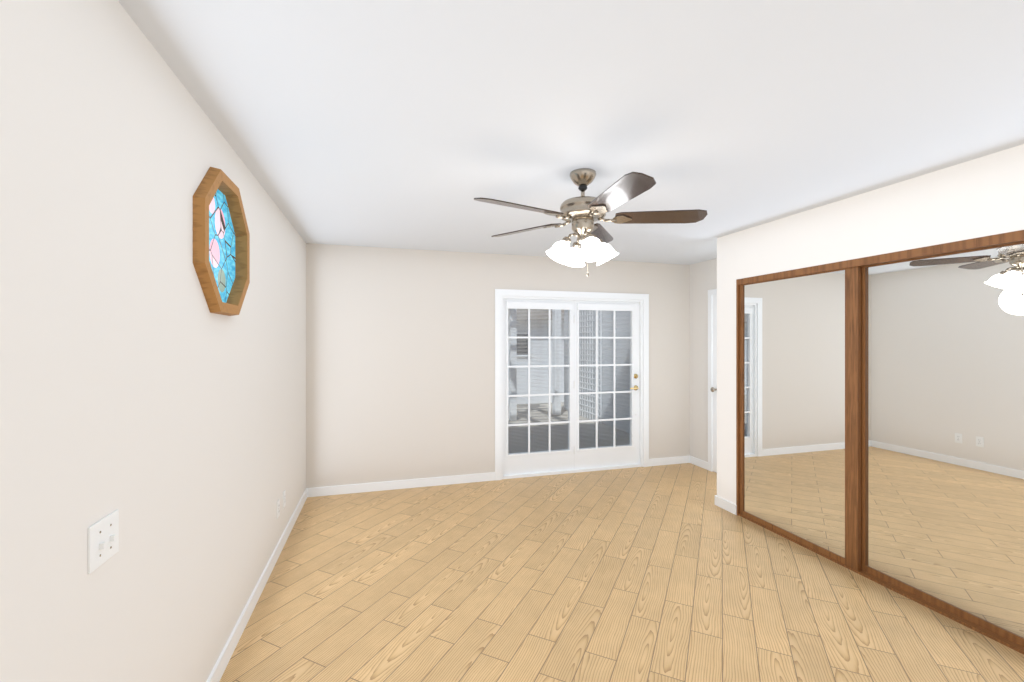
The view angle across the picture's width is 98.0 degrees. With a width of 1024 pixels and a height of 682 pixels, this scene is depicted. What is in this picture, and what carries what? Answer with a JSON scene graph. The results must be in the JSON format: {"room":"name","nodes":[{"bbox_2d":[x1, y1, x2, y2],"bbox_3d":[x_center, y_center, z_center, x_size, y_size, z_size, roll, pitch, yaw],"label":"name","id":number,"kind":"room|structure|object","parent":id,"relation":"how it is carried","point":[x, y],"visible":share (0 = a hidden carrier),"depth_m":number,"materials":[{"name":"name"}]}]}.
{"room":"empty bedroom","nodes":[
{"label":"empty bedroom","id":0,"kind":"room"},
{"bbox_2d":[0,0,305,681],"bbox_3d":[-1.350,0.280,1.908,0.121,2.441,5.141,0,0,-16],"label":"wall","id":1,"kind":"structure","parent":0,"point":[152,399],"depth_m":1.26,"materials":[{"name":"white paint"}]},
{"bbox_2d":[88,509,118,573],"bbox_3d":[-1.061,0.520,1.164,0.017,0.116,0.126,0,0,-16],"label":"switch plate","id":2,"kind":"object","parent":1,"relation":"attached to","point":[103,540],"visible":1,"depth_m":1.15,"materials":[{"name":"white plastic"}]},
{"bbox_2d":[193,167,249,315],"bbox_3d":[-1.305,-0.430,2.015,0.055,0.620,0.620,0,0,-16],"label":"window","id":3,"kind":"structure","parent":1,"relation":"in","point":[221,248],"depth_m":2.02,"materials":[{"name":"brown wood"}]},
{"bbox_2d":[206,488,309,681],"bbox_3d":[-1.286,1.458,1.926,0.014,0.086,4.901,0,0,-16],"label":"baseboard","id":4,"kind":"structure","parent":1,"relation":"attached to","point":[219,668],"depth_m":2.45,"materials":[{"name":"white wood"}]},
{"bbox_2d":[277,499,279,518],"bbox_3d":[-1.636,1.175,3.116,0.009,0.116,0.071,0,0,-16],"label":"electrical outlet plate","id":5,"kind":"object","parent":1,"relation":"attached to","point":[278,507],"visible":1,"depth_m":3.11,"materials":[{"name":"white plastic"}]},
{"bbox_2d":[283,490,285,507],"bbox_3d":[-1.692,1.175,3.308,0.009,0.115,0.070,0,0,-16],"label":"electrical outlet plate","id":6,"kind":"object","parent":1,"relation":"attached to","point":[284,498],"visible":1,"depth_m":3.30,"materials":[{"name":"white plastic"}]},
{"bbox_2d":[306,243,689,487],"bbox_3d":[0.091,0.280,4.944,4.351,2.441,0.121,0,0,-16],"label":"wall","id":7,"kind":"structure","parent":0,"point":[400,364],"depth_m":4.59,"materials":[{"name":"beige paint"}]},
{"bbox_2d":[310,472,494,496],"bbox_3d":[-1.066,1.458,4.537,1.841,0.086,0.014,0,0,-16],"label":"baseboard","id":8,"kind":"structure","parent":7,"relation":"attached to","point":[469,478],"depth_m":4.51,"materials":[{"name":"white wood"}]},
{"bbox_2d":[495,289,648,479],"bbox_3d":[0.704,0.470,5.129,1.890,2.061,0.170,0,0,-16],"label":"french door","id":9,"kind":"structure","parent":7,"relation":"in","point":[574,457],"depth_m":5.09,"materials":[{"name":"white wood"}]},
{"bbox_2d":[649,456,689,465],"bbox_3d":[1.914,1.458,5.409,0.591,0.086,0.013,0,0,-16],"label":"baseboard","id":10,"kind":"structure","parent":7,"relation":"attached to","point":[680,459],"depth_m":5.40,"materials":[{"name":"white wood"}]},
{"bbox_2d":[118,0,1023,264],"bbox_3d":[0.795,-0.990,2.535,4.590,0.100,5.140,0,0,-16],"label":"ceiling","id":11,"kind":"structure","parent":0,"point":[413,124],"depth_m":1.76,"materials":[{"name":"white paint"}]},
{"bbox_2d":[474,168,707,276],"bbox_3d":[0.402,-0.649,2.445,1.288,0.582,1.245,0,0,-16],"label":"ceiling fan","id":12,"kind":"object","parent":11,"relation":"hanging from","point":[582,213],"visible":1,"depth_m":2.42,"materials":[{"name":"silver metal"}]},
{"bbox_2d":[219,463,1023,681],"bbox_3d":[0.795,1.525,2.535,4.591,0.051,5.141,0,0,-16],"label":"floor","id":13,"kind":"structure","parent":0,"point":[668,573],"depth_m":2.57,"materials":[{"name":"brown wood"}]},
{"bbox_2d":[690,258,716,472],"bbox_3d":[2.941,0.280,3.162,0.120,2.440,5.140,0,0,-16],"label":"wall","id":14,"kind":"structure","parent":0,"point":[703,278],"depth_m":5.33,"materials":[{"name":"white paint"}]},
{"bbox_2d":[690,456,707,469],"bbox_3d":[2.248,1.458,5.294,0.014,0.086,0.340,0,0,-16],"label":"baseboard","id":15,"kind":"structure","parent":14,"relation":"attached to","point":[703,464],"depth_m":5.31,"materials":[{"name":"white wood"}]},
{"bbox_2d":[708,289,716,471],"bbox_3d":[2.387,0.455,4.751,0.112,2.090,0.861,0,0,-16],"label":"door","id":16,"kind":"structure","parent":14,"relation":"attached to","point":[712,380],"depth_m":5.11,"materials":[{"name":"white wood"}]},
{"bbox_2d":[717,144,1023,503],"bbox_3d":[2.722,0.280,2.432,0.711,2.441,3.621,0,0,-16],"label":"wall","id":17,"kind":"structure","parent":0,"point":[983,196],"depth_m":2.84,"materials":[{"name":"white paint"}]},
{"bbox_2d":[715,495,733,507],"bbox_3d":[2.199,1.458,4.172,0.710,0.085,0.013,0,0,-16],"label":"baseboard","id":18,"kind":"structure","parent":17,"relation":"attached to","point":[720,502],"depth_m":3.98,"materials":[{"name":"white wood"}]},
{"bbox_2d":[736,230,1023,654],"bbox_3d":[2.262,0.485,2.910,0.105,2.031,1.970,0,0,-16],"label":"doors","id":19,"kind":"structure","parent":17,"relation":"in","point":[880,419],"depth_m":2.68,"materials":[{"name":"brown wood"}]},
{"label":"outside","id":20,"kind":"structure","parent":0,"visible":0},
{"bbox_2d":[508,402,629,452],"bbox_3d":[-0.818,1.535,10.992,14.001,0.051,12.001,0,0,-16],"label":"ground","id":21,"kind":"structure","parent":20,"point":[600,440],"depth_m":7.26,"materials":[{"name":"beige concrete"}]},
{"bbox_2d":[509,309,560,420],"bbox_3d":[-0.893,0.170,6.954,4.790,2.661,3.190,0,0,-16],"label":"patio cover","id":22,"kind":"object","parent":21,"relation":"on","point":[553,382],"depth_m":8.99,"materials":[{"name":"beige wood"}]},
{"bbox_2d":[508,309,563,404],"bbox_3d":[-0.699,0.050,10.585,14.001,2.900,1.250,0,0,-16],"label":"building","id":23,"kind":"structure","parent":21,"relation":"on","point":[533,370],"depth_m":10.65,"materials":[{"name":"white"}]},
{"bbox_2d":[579,310,601,423],"bbox_3d":[1.470,0.400,8.541,0.026,2.201,1.011,0,0,-16],"label":"lattice","id":24,"kind":"object","parent":21,"relation":"on","point":[587,377],"depth_m":8.48,"materials":[{"name":"white"}]},
{"bbox_2d":[564,310,629,433],"bbox_3d":[1.843,0.000,7.770,0.200,3.000,4.280,0,0,-16],"label":"siding","id":25,"kind":"object","parent":21,"relation":"on","point":[616,384],"depth_m":7.81,"materials":[{"name":"grey"}]}
]}

